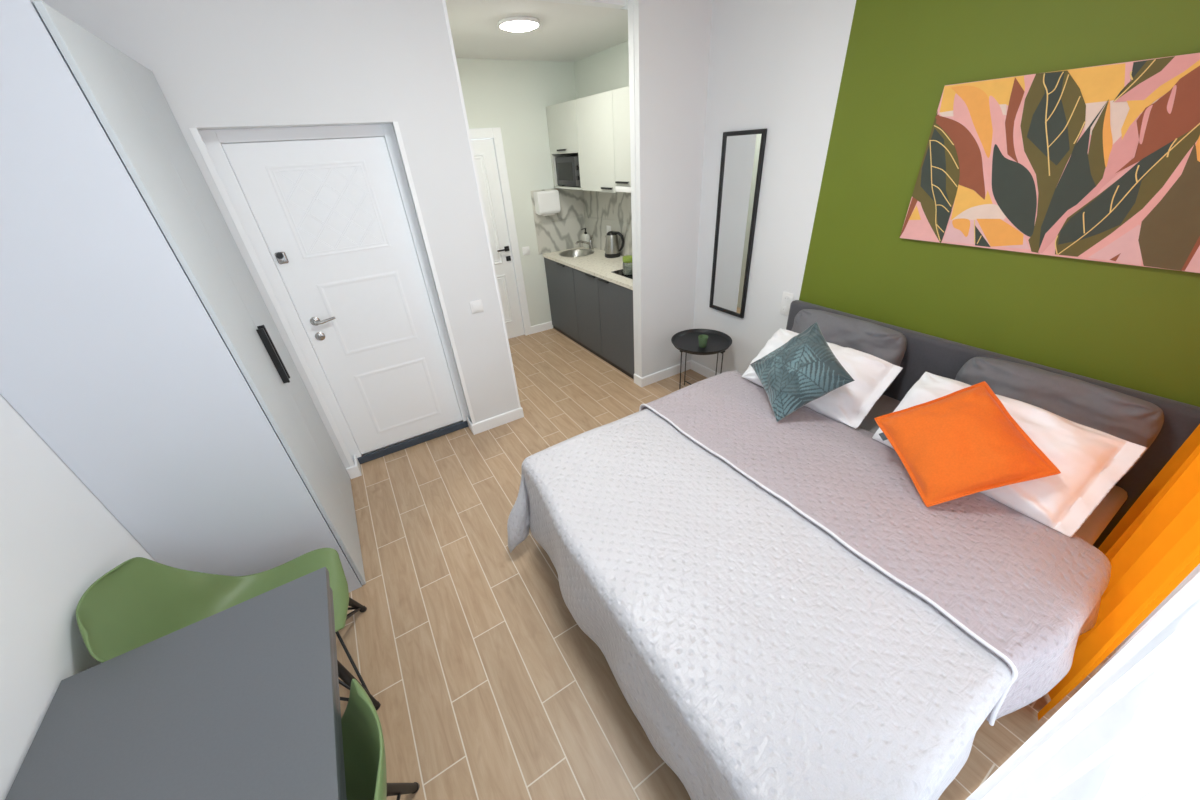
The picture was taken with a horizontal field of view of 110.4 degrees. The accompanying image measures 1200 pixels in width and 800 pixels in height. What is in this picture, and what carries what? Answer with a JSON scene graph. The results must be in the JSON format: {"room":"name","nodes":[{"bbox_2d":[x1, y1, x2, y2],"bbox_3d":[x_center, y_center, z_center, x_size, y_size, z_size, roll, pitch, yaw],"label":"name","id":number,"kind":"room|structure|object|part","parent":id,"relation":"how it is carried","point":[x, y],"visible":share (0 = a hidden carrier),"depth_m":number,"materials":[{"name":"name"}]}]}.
{"room":"studio apartment","nodes":[
{"label":"studio apartment","id":0,"kind":"room"},
{"bbox_2d":[0,394,155,799],"bbox_3d":[-1.511,0.201,0.769,0.120,2.720,3.650,-20,35,-25],"label":"wall","id":1,"kind":"structure","parent":0,"point":[57,538],"depth_m":1.15,"materials":[{"name":"white paint"}]},
{"bbox_2d":[31,0,518,476],"bbox_3d":[-1.546,-0.779,2.394,1.825,2.720,0.210,-20,35,-25],"label":"wall","id":2,"kind":"structure","parent":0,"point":[216,64],"depth_m":2.03,"materials":[{"name":"white paint"}]},
{"bbox_2d":[189,128,354,466],"bbox_3d":[-1.739,-0.376,2.339,0.026,1.930,0.009,-20,35,-25],"label":"door frame","id":3,"kind":"structure","parent":2,"relation":"attached to","point":[194,131],"depth_m":2.18,"materials":[{"name":"white paint"}]},
{"bbox_2d":[198,124,470,463],"bbox_3d":[-1.453,-0.527,2.643,0.860,2.020,0.107,-20,35,-25],"label":"door","id":4,"kind":"structure","parent":2,"relation":"attached to","point":[328,216],"depth_m":2.49,"materials":[{"name":"white paint"}]},
{"bbox_3d":[-1.656,-0.474,2.496,0.134,0.052,0.060,-20,35,-25],"label":"lever handle","id":5,"kind":"part","parent":4,"relation":"part of","materials":[{"name":"silver metal"}]},
{"bbox_3d":[-1.487,-1.061,2.330,0.407,0.412,0.004,-20,35,-25],"label":"lattice moulding","id":6,"kind":"part","parent":4,"relation":"part of","materials":[{"name":"white paint"}]},
{"bbox_3d":[-1.451,-0.541,2.644,0.466,1.677,0.002,-20,35,-25],"label":"panel moulding","id":7,"kind":"part","parent":4,"relation":"part of","materials":[{"name":"white paint"}]},
{"bbox_2d":[346,455,361,478],"bbox_3d":[-1.714,0.465,2.901,0.070,0.090,0.138,-20,35,-25],"label":"baseboard","id":8,"kind":"structure","parent":2,"relation":"attached to","point":[354,471],"depth_m":2.86,"materials":[{"name":"white paint"}]},
{"bbox_2d":[393,122,474,423],"bbox_3d":[-1.023,-0.643,2.699,0.024,1.930,0.009,-20,35,-25],"label":"door frame","id":9,"kind":"structure","parent":2,"relation":"attached to","point":[396,125],"depth_m":2.56,"materials":[{"name":"white paint"}]},
{"bbox_2d":[469,300,483,313],"bbox_3d":[-0.836,-0.632,2.830,0.082,0.082,0.012,-20,35,-25],"label":"light switch","id":10,"kind":"object","parent":2,"relation":"attached to","point":[476,306],"visible":1,"depth_m":2.83,"materials":[{"name":"white plastic"}]},
{"bbox_2d":[466,407,523,434],"bbox_3d":[-0.958,0.042,3.515,0.419,0.090,0.603,-20,35,-25],"label":"baseboard","id":11,"kind":"structure","parent":2,"relation":"attached to","point":[515,414],"depth_m":3.28,"materials":[{"name":"white paint"}]},
{"bbox_2d":[362,421,461,455],"bbox_3d":[-1.678,-0.825,2.484,1.707,2.720,0.100,-20,35,-25],"label":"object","id":12,"kind":"structure","parent":0,"point":[459,421],"depth_m":3.20,"materials":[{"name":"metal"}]},
{"bbox_2d":[442,0,520,407],"bbox_3d":[-0.723,-0.995,2.728,0.016,2.465,0.024,-20,35,-25],"label":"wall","id":13,"kind":"structure","parent":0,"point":[443,1],"depth_m":2.52,"materials":[{"name":"white paint"}]},
{"bbox_2d":[456,58,585,325],"bbox_3d":[-0.915,-1.977,4.302,1.863,2.720,0.120,-20,35,-25],"label":"wall","id":14,"kind":"structure","parent":0,"point":[513,96],"depth_m":4.00,"materials":[{"name":"paint"}]},
{"bbox_2d":[469,127,531,338],"bbox_3d":[-1.222,-1.548,4.270,0.800,2.055,0.158,-20,35,-25],"label":"door","id":15,"kind":"structure","parent":14,"relation":"in","point":[488,149],"depth_m":4.26,"materials":[{"name":"white paint"}]},
{"bbox_3d":[-1.239,-1.526,4.237,0.473,1.655,0.008,-20,35,-25],"label":"panel moulding","id":16,"kind":"part","parent":15,"relation":"part of","materials":[{"name":"white paint"}]},
{"bbox_3d":[-1.007,-1.565,4.347,0.145,0.050,0.058,-20,35,-25],"label":"lever handle","id":17,"kind":"part","parent":15,"relation":"part of","materials":[{"name":"black metal"}]},
{"bbox_2d":[522,246,529,254],"bbox_3d":[-0.796,-1.610,4.502,0.082,0.082,0.012,-20,35,-25],"label":"light switch","id":18,"kind":"object","parent":14,"relation":"attached to","point":[526,250],"visible":1,"depth_m":4.50,"materials":[{"name":"white plastic"}]},
{"bbox_2d":[531,321,552,333],"bbox_3d":[-0.695,-0.867,4.986,0.273,0.090,0.013,-20,35,-25],"label":"baseboard","id":19,"kind":"structure","parent":14,"relation":"attached to","point":[548,325],"depth_m":4.98,"materials":[{"name":"white paint"}]},
{"bbox_2d":[533,190,559,215],"bbox_3d":[-0.550,-2.051,4.350,0.240,0.230,0.117,-20,35,-25],"label":"dispenser","id":20,"kind":"object","parent":14,"relation":"attached to","point":[547,202],"visible":1,"depth_m":4.30,"materials":[{"name":"white plastic"}]},
{"bbox_2d":[445,0,627,61],"bbox_3d":[-0.555,-2.701,3.048,1.863,0.100,1.724,-20,35,-25],"label":"ceiling","id":21,"kind":"structure","parent":0,"point":[565,32],"depth_m":2.89,"materials":[{"name":"paint"}]},
{"bbox_2d":[498,16,539,31],"bbox_3d":[-0.515,-2.394,2.666,0.264,0.034,0.264,-20,35,-25],"label":"ceiling light","id":22,"kind":"object","parent":21,"relation":"in","point":[516,23],"visible":1,"depth_m":2.60,"materials":[{"name":"white plastic"}]},
{"bbox_2d":[500,21,538,31],"bbox_3d":[-0.515,-2.389,2.669,0.244,0.022,0.244,-20,35,-25],"label":"diffuser","id":23,"kind":"object","parent":22,"relation":"attached to","point":[514,26],"depth_m":2.63,"materials":[{"name":"white plastic"}]},
{"bbox_2d":[536,0,625,8],"bbox_3d":[-0.321,-2.270,2.246,1.069,0.165,0.070,-20,35,-25],"label":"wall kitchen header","id":24,"kind":"structure","parent":0,"point":[617,4],"depth_m":2.42,"materials":[{"name":"white paint"}]},
{"bbox_2d":[335,328,1114,799],"bbox_3d":[-0.282,0.544,2.791,3.670,0.100,5.074,-20,35,-25],"label":"floor","id":25,"kind":"structure","parent":0,"point":[477,664],"depth_m":1.87,"materials":[{"name":"brown wood"}]},
{"bbox_2d":[5,567,346,799],"bbox_3d":[-0.843,1.155,1.021,0.604,0.750,1.012,-20,35,-25],"label":"dining table","id":26,"kind":"object","parent":25,"relation":"on","point":[241,701],"visible":1,"depth_m":0.98,"materials":[{"name":"laminate"}]},
{"bbox_2d":[0,0,365,591],"bbox_3d":[-1.743,-0.121,1.815,0.578,2.218,0.979,-20,35,-25],"label":"wardrobe","id":27,"kind":"object","parent":25,"relation":"on","point":[139,342],"visible":0.99,"depth_m":1.35,"materials":[{"name":"white laminate"}]},
{"bbox_3d":[-1.655,-0.304,2.103,0.016,2.213,0.489,-20,35,-25],"label":"door","id":28,"kind":"part","parent":27,"relation":"part of","materials":[{"name":"grey laminate"}]},
{"bbox_3d":[-1.494,-0.198,1.910,0.026,0.270,0.016,-20,35,-25],"label":"bar handle","id":29,"kind":"part","parent":27,"relation":"part of","materials":[{"name":"black metal"}]},
{"bbox_3d":[-1.521,-0.219,1.949,0.026,0.270,0.016,-20,35,-25],"label":"bar handle","id":30,"kind":"part","parent":27,"relation":"part of","materials":[{"name":"black metal"}]},
{"bbox_2d":[76,548,380,709],"bbox_3d":[-1.229,0.838,1.525,0.559,0.826,0.516,-20,35,-25],"label":"dining chair","id":31,"kind":"object","parent":25,"relation":"on","point":[140,601],"visible":0.52,"depth_m":1.42,"materials":[{"name":"green plastic"}]},
{"bbox_3d":[-1.141,1.007,1.616,0.506,0.375,0.011,6,33,17],"label":"brace rod","id":32,"kind":"part","parent":31,"relation":"part of","materials":[{"name":"black metal"}]},
{"bbox_3d":[-1.067,1.065,1.512,0.349,0.374,0.011,-11,32,-11],"label":"brace rod","id":33,"kind":"part","parent":31,"relation":"part of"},
{"bbox_3d":[-1.037,0.966,1.673,0.087,0.374,0.396,-20,35,-25],"label":"brace rod","id":34,"kind":"part","parent":31,"relation":"part of","materials":[{"name":"black metal"}]},
{"bbox_3d":[-1.084,0.929,1.739,0.087,0.374,0.396,-20,35,-25],"label":"brace rod","id":35,"kind":"part","parent":31,"relation":"part of","materials":[{"name":"black metal"}]},
{"bbox_3d":[-1.161,0.874,1.859,0.032,0.400,0.147,3,32,11],"label":"leg","id":36,"kind":"part","parent":31,"relation":"part of","materials":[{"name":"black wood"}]},
{"bbox_3d":[-0.954,1.038,1.565,0.147,0.400,0.033,7,33,18],"label":"leg","id":37,"kind":"part","parent":31,"relation":"part of","materials":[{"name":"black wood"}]},
{"bbox_2d":[341,679,419,799],"bbox_3d":[-0.670,1.136,0.968,0.559,0.826,0.516,-20,35,-25],"label":"dining chair","id":38,"kind":"object","parent":25,"relation":"on","point":[362,734],"visible":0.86,"depth_m":1.04,"materials":[{"name":"green plastic"}]},
{"bbox_3d":[-0.644,1.192,1.276,0.033,0.400,0.144,-3,31,2],"label":"leg","id":39,"kind":"part","parent":38,"relation":"part of","materials":[{"name":"black wood"}]},
{"bbox_2d":[544,257,580,344],"bbox_3d":[-0.196,-1.175,4.715,0.580,0.838,0.670,-20,35,-25],"label":"base cabinet","id":40,"kind":"object","parent":25,"relation":"on","point":[560,277],"visible":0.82,"depth_m":4.57,"materials":[{"name":"black plastic"}]},
{"bbox_2d":[542,247,632,289],"bbox_3d":[0.059,-1.339,4.111,0.574,0.030,1.713,-20,35,-25],"label":"countertop","id":41,"kind":"structure","parent":40,"relation":"on","point":[596,264],"depth_m":4.07,"materials":[{"name":"beige stone"}]},
{"bbox_2d":[559,249,593,256],"bbox_3d":[-0.250,-1.535,4.583,0.386,0.159,0.386,-20,35,-25],"label":"sink","id":42,"kind":"object","parent":41,"relation":"in","point":[575,252],"visible":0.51,"depth_m":4.68,"materials":[{"name":"metal"}]},
{"bbox_2d":[576,235,593,249],"bbox_3d":[-0.163,-1.721,4.574,0.226,0.167,0.106,-20,35,-25],"label":"tap","id":43,"kind":"object","parent":41,"relation":"on","point":[590,243],"visible":1,"depth_m":4.61,"materials":[{"name":"silver metal"}]},
{"bbox_3d":[-0.182,-1.720,4.588,0.205,0.072,0.025,-23,36,-28],"label":"spout","id":44,"kind":"part","parent":43,"relation":"part of","materials":[{"name":"silver metal"}]},
{"bbox_2d":[581,228,589,247],"bbox_3d":[-0.168,-1.829,4.714,0.082,0.208,0.080,-20,35,-25],"label":"soap dispenser","id":45,"kind":"object","parent":41,"relation":"on","point":[585,237],"visible":0.94,"depth_m":4.69,"materials":[{"name":"white plastic"}]},
{"bbox_2d":[582,234,589,247],"bbox_3d":[-0.157,-1.807,4.735,0.060,0.148,0.080,-20,35,-25],"label":"bottle","id":46,"kind":"object","parent":45,"relation":"attached to","point":[585,237],"depth_m":4.70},
{"bbox_2d":[605,231,623,257],"bbox_3d":[0.132,-1.581,4.234,0.160,0.246,0.194,-20,35,-25],"label":"electric kettle","id":47,"kind":"object","parent":41,"relation":"on","point":[612,250],"visible":1,"depth_m":4.20,"materials":[{"name":"silver metal"}]},
{"bbox_3d":[0.117,-1.679,4.191,0.106,0.032,0.105,-20,35,-25],"label":"lid","id":48,"kind":"part","parent":47,"relation":"part of","materials":[{"name":"black plastic"}]},
{"bbox_2d":[605,252,619,257],"bbox_3d":[0.129,-1.499,4.300,0.160,0.038,0.160,-20,35,-25],"label":"base","id":49,"kind":"object","parent":47,"relation":"attached to","point":[607,254],"depth_m":4.24,"materials":[{"name":"black plastic"}]},
{"bbox_3d":[0.196,-1.595,4.203,0.106,0.195,0.028,11,34,23],"label":"handle","id":50,"kind":"part","parent":47,"relation":"part of","materials":[{"name":"black plastic"}]},
{"bbox_2d":[612,269,632,278],"bbox_3d":[0.366,-1.132,3.697,0.375,0.005,0.410,-20,35,-25],"label":"induction hob","id":51,"kind":"object","parent":41,"relation":"in","point":[619,272],"visible":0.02,"depth_m":3.69,"materials":[{"name":"black glass"}]},
{"bbox_2d":[622,255,632,274],"bbox_3d":[0.251,-1.169,3.622,0.110,0.148,0.110,-20,35,-25],"label":"glass jar","id":52,"kind":"object","parent":51,"relation":"on","point":[627,270],"visible":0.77,"depth_m":3.60,"materials":[{"name":"green glass"}]},
{"bbox_3d":[0.248,-1.215,3.594,0.108,0.040,0.108,-20,35,-25],"label":"lid","id":53,"kind":"part","parent":52,"relation":"part of","materials":[{"name":"green plastic"}]},
{"bbox_2d":[573,268,603,359],"bbox_3d":[0.105,-0.939,4.290,0.580,0.838,0.467,-20,35,-25],"label":"base cabinet","id":54,"kind":"object","parent":25,"relation":"on","point":[586,285],"visible":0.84,"depth_m":4.15,"materials":[{"name":"grey laminate"}]},
{"bbox_2d":[598,278,633,378],"bbox_3d":[0.377,-0.725,3.906,0.580,0.838,0.560,-20,35,-25],"label":"base cabinet","id":55,"kind":"object","parent":25,"relation":"on","point":[615,301],"visible":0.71,"depth_m":3.77,"materials":[{"name":"grey laminate"}]},
{"bbox_2d":[628,0,711,376],"bbox_3d":[0.509,-1.394,3.176,0.576,2.720,0.102,-20,35,-25],"label":"wall pier","id":56,"kind":"object","parent":25,"relation":"on","point":[672,37],"visible":0.78,"depth_m":2.94,"materials":[{"name":"white paint"}]},
{"bbox_2d":[628,2,637,374],"bbox_3d":[0.253,-1.281,3.091,0.003,2.465,0.055,-20,35,-25],"label":"trim","id":57,"kind":"structure","parent":56,"relation":"attached to","point":[631,5],"depth_m":2.89,"materials":[{"name":"white paint"}]},
{"bbox_2d":[634,360,718,386],"bbox_3d":[0.822,-0.080,3.513,0.589,0.090,1.017,-20,35,-25],"label":"baseboard","id":58,"kind":"object","parent":56,"relation":"attached to","point":[660,375],"visible":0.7,"depth_m":3.79,"materials":[{"name":"white paint"}]},
{"bbox_2d":[671,329,731,388],"bbox_3d":[0.809,-0.256,3.401,0.464,0.507,0.464,-20,35,-25],"label":"side table","id":59,"kind":"object","parent":25,"relation":"on","point":[687,341],"visible":0.9,"depth_m":3.30,"materials":[{"name":"black metal"}]},
{"bbox_3d":[0.640,-0.178,3.324,0.008,0.474,0.008,-20,35,-25],"label":"leg","id":60,"kind":"part","parent":59,"relation":"part of","materials":[{"name":"black metal"}]},
{"bbox_3d":[0.734,-0.335,3.573,0.008,0.474,0.008,-20,35,-25],"label":"leg","id":61,"kind":"part","parent":59,"relation":"part of","materials":[{"name":"black metal"}]},
{"bbox_2d":[671,329,731,354],"bbox_3d":[0.795,-0.458,3.278,0.464,0.033,0.464,-20,35,-25],"label":"tray","id":62,"kind":"object","parent":59,"relation":"on","point":[687,341],"depth_m":3.30,"materials":[{"name":"black metal"}]},
{"bbox_2d":[698,335,707,347],"bbox_3d":[0.791,-0.449,3.206,0.077,0.084,0.077,-20,35,-25],"label":"tumbler","id":63,"kind":"object","parent":59,"relation":"on","point":[703,339],"visible":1,"depth_m":3.19,"materials":[{"name":"green glass"}]},
{"bbox_2d":[786,300,1199,548],"bbox_3d":[0.940,0.384,1.944,2.008,0.905,1.730,-20,35,-25],"label":"headboard","id":64,"kind":"object","parent":25,"relation":"on","point":[924,353],"visible":0.12,"depth_m":1.83,"materials":[{"name":"grey fabric"}]},
{"bbox_2d":[859,394,1127,544],"bbox_3d":[0.901,0.428,1.931,1.962,0.223,1.635,-20,35,-25],"label":"mattress","id":65,"kind":"object","parent":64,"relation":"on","point":[1092,528],"visible":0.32,"depth_m":1.64,"materials":[{"name":"grey fabric"}]},
{"bbox_2d":[507,370,1111,799],"bbox_3d":[0.639,0.614,1.836,1.710,0.528,1.873,-20,35,-25],"label":"bedspread","id":66,"kind":"object","parent":65,"relation":"on","point":[780,609],"visible":0.95,"depth_m":1.36,"materials":[{"name":"grey fabric"}]},
{"bbox_2d":[750,322,854,421],"bbox_3d":[1.010,-0.145,2.138,0.282,0.414,0.477,-7,31,-4],"label":"throw cushion","id":67,"kind":"object","parent":66,"relation":"on","point":[804,369],"visible":1,"depth_m":2.08,"materials":[{"name":"teal fabric"}]},
{"bbox_2d":[742,328,902,428],"bbox_3d":[1.183,-0.151,2.310,0.362,0.312,0.712,-20,35,-25],"label":"pillow","id":68,"kind":"object","parent":66,"relation":"on","point":[850,403],"visible":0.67,"depth_m":2.10,"materials":[{"name":"white fabric"}]},
{"bbox_2d":[874,381,1060,506],"bbox_3d":[1.395,0.166,1.633,0.446,0.353,0.368,1,31,8],"label":"throw cushion","id":69,"kind":"object","parent":66,"relation":"on","point":[963,442],"visible":1,"depth_m":1.58,"materials":[{"name":"orange fabric"}]},
{"bbox_2d":[872,372,1146,537],"bbox_3d":[1.585,0.170,1.707,0.345,0.331,0.714,-20,35,-25],"label":"pillow","id":70,"kind":"object","parent":66,"relation":"on","point":[1090,461],"visible":0.59,"depth_m":1.50,"materials":[{"name":"white fabric"}]},
{"bbox_2d":[791,309,906,390],"bbox_3d":[1.422,-0.303,2.477,0.218,0.381,0.659,-20,35,-25],"label":"pillow","id":71,"kind":"object","parent":65,"relation":"on","point":[889,345],"visible":0.48,"depth_m":2.32,"materials":[{"name":"grey fabric"}]},
{"bbox_2d":[955,357,1163,474],"bbox_3d":[1.887,0.068,1.811,0.220,0.381,0.638,-20,35,-25],"label":"pillow","id":72,"kind":"object","parent":65,"relation":"on","point":[1132,419],"visible":0.43,"depth_m":1.67,"materials":[{"name":"grey fabric"}]},
{"bbox_2d":[574,0,1199,406],"bbox_3d":[1.157,-1.228,2.827,0.120,2.720,5.074,-20,35,-25],"label":"wall","id":73,"kind":"structure","parent":0,"point":[1134,327],"depth_m":2.08,"materials":[{"name":"paint"}]},
{"bbox_2d":[546,100,581,189],"bbox_3d":[-0.209,-2.456,4.055,0.365,0.699,0.588,-20,35,-25],"label":"upper cabinet","id":74,"kind":"object","parent":73,"relation":"attached to","point":[561,117],"visible":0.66,"depth_m":3.92,"materials":[{"name":"white wood"}]},
{"bbox_3d":[-0.351,-2.537,3.909,0.018,0.393,0.586,-20,35,-25],"label":"door","id":75,"kind":"part","parent":74,"relation":"part of","materials":[{"name":"white wood"}]},
{"bbox_2d":[555,155,580,186],"bbox_3d":[-0.193,-2.282,4.155,0.312,0.262,0.510,-20,35,-25],"label":"microwave oven","id":76,"kind":"object","parent":74,"relation":"in","point":[567,167],"visible":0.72,"depth_m":4.09,"materials":[{"name":"black plastic"}]},
{"bbox_3d":[-0.204,-2.160,3.947,0.012,0.251,0.113,-20,35,-25],"label":"control panel","id":77,"kind":"part","parent":76,"relation":"part of","materials":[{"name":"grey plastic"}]},
{"bbox_2d":[531,188,631,255],"bbox_3d":[0.021,-1.616,3.931,0.619,0.630,1.714,-20,35,-25],"label":"backsplash","id":78,"kind":"structure","parent":73,"relation":"attached to","point":[614,209],"depth_m":4.52,"materials":[{"name":"grey stone"}]},
{"bbox_2d":[575,90,618,192],"bbox_3d":[0.098,-2.214,3.619,0.361,0.699,0.578,-20,35,-25],"label":"upper cabinet","id":79,"kind":"object","parent":73,"relation":"attached to","point":[594,113],"visible":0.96,"depth_m":3.52,"materials":[{"name":"white wood"}]},
{"bbox_2d":[612,86,630,185],"bbox_3d":[0.393,-2.008,3.190,0.365,0.643,0.538,-20,35,-25],"label":"upper cabinet","id":80,"kind":"object","parent":73,"relation":"attached to","point":[620,97],"visible":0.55,"depth_m":3.22,"materials":[{"name":"white wood"}]},
{"bbox_2d":[615,186,630,192],"bbox_3d":[0.396,-1.728,3.400,0.349,0.048,0.456,-20,35,-25],"label":"hood","id":81,"kind":"object","parent":73,"relation":"attached to","point":[618,188],"visible":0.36,"depth_m":3.40,"materials":[{"name":"white plastic"}]},
{"bbox_2d":[709,129,766,317],"bbox_3d":[0.972,-1.226,3.026,0.023,1.228,0.352,-20,35,-25],"label":"wall mirror","id":82,"kind":"object","parent":73,"relation":"attached to","point":[742,154],"visible":1,"depth_m":2.97,"materials":[{"name":"black mirror"}]},
{"bbox_2d":[780,291,793,315],"bbox_3d":[1.276,-0.658,2.858,0.012,0.155,0.082,-20,35,-25],"label":"wall socket","id":83,"kind":"object","parent":73,"relation":"attached to","point":[787,298],"visible":0.94,"depth_m":2.85,"materials":[{"name":"white plastic"}]},
{"bbox_2d":[900,53,1199,272],"bbox_3d":[1.826,-0.880,1.581,0.025,0.632,1.107,-20,35,-25],"label":"picture","id":84,"kind":"object","parent":73,"relation":"attached to","point":[1101,163],"visible":1,"depth_m":1.59,"materials":[{"name":"multicoloured fabric"}]},
{"bbox_3d":[0.025,-1.494,0.668,3.670,0.100,3.280,-20,35,-25],"label":"ceiling","id":85,"kind":"structure","parent":0,"visible":0},
{"bbox_3d":[0.714,-0.871,-0.230,3.440,0.118,0.165,-20,35,-25],"label":"rail","id":86,"kind":"object","parent":85,"relation":"attached to","visible":0},
{"bbox_2d":[966,564,1199,799],"bbox_3d":[1.027,0.195,0.592,2.828,2.585,0.112,-19,34,-24],"label":"sheer curtain","id":87,"kind":"object","parent":86,"relation":"hanging from","point":[1132,731],"visible":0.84,"depth_m":0.60,"materials":[{"name":"white fabric"}]},
{"bbox_2d":[1038,424,1199,720],"bbox_3d":[1.826,-0.136,1.050,0.917,2.588,0.087,-24,36,-29],"label":"curtain","id":88,"kind":"object","parent":86,"relation":"hanging from","point":[1154,547],"visible":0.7,"depth_m":1.35,"materials":[{"name":"fabric"}]}
]}

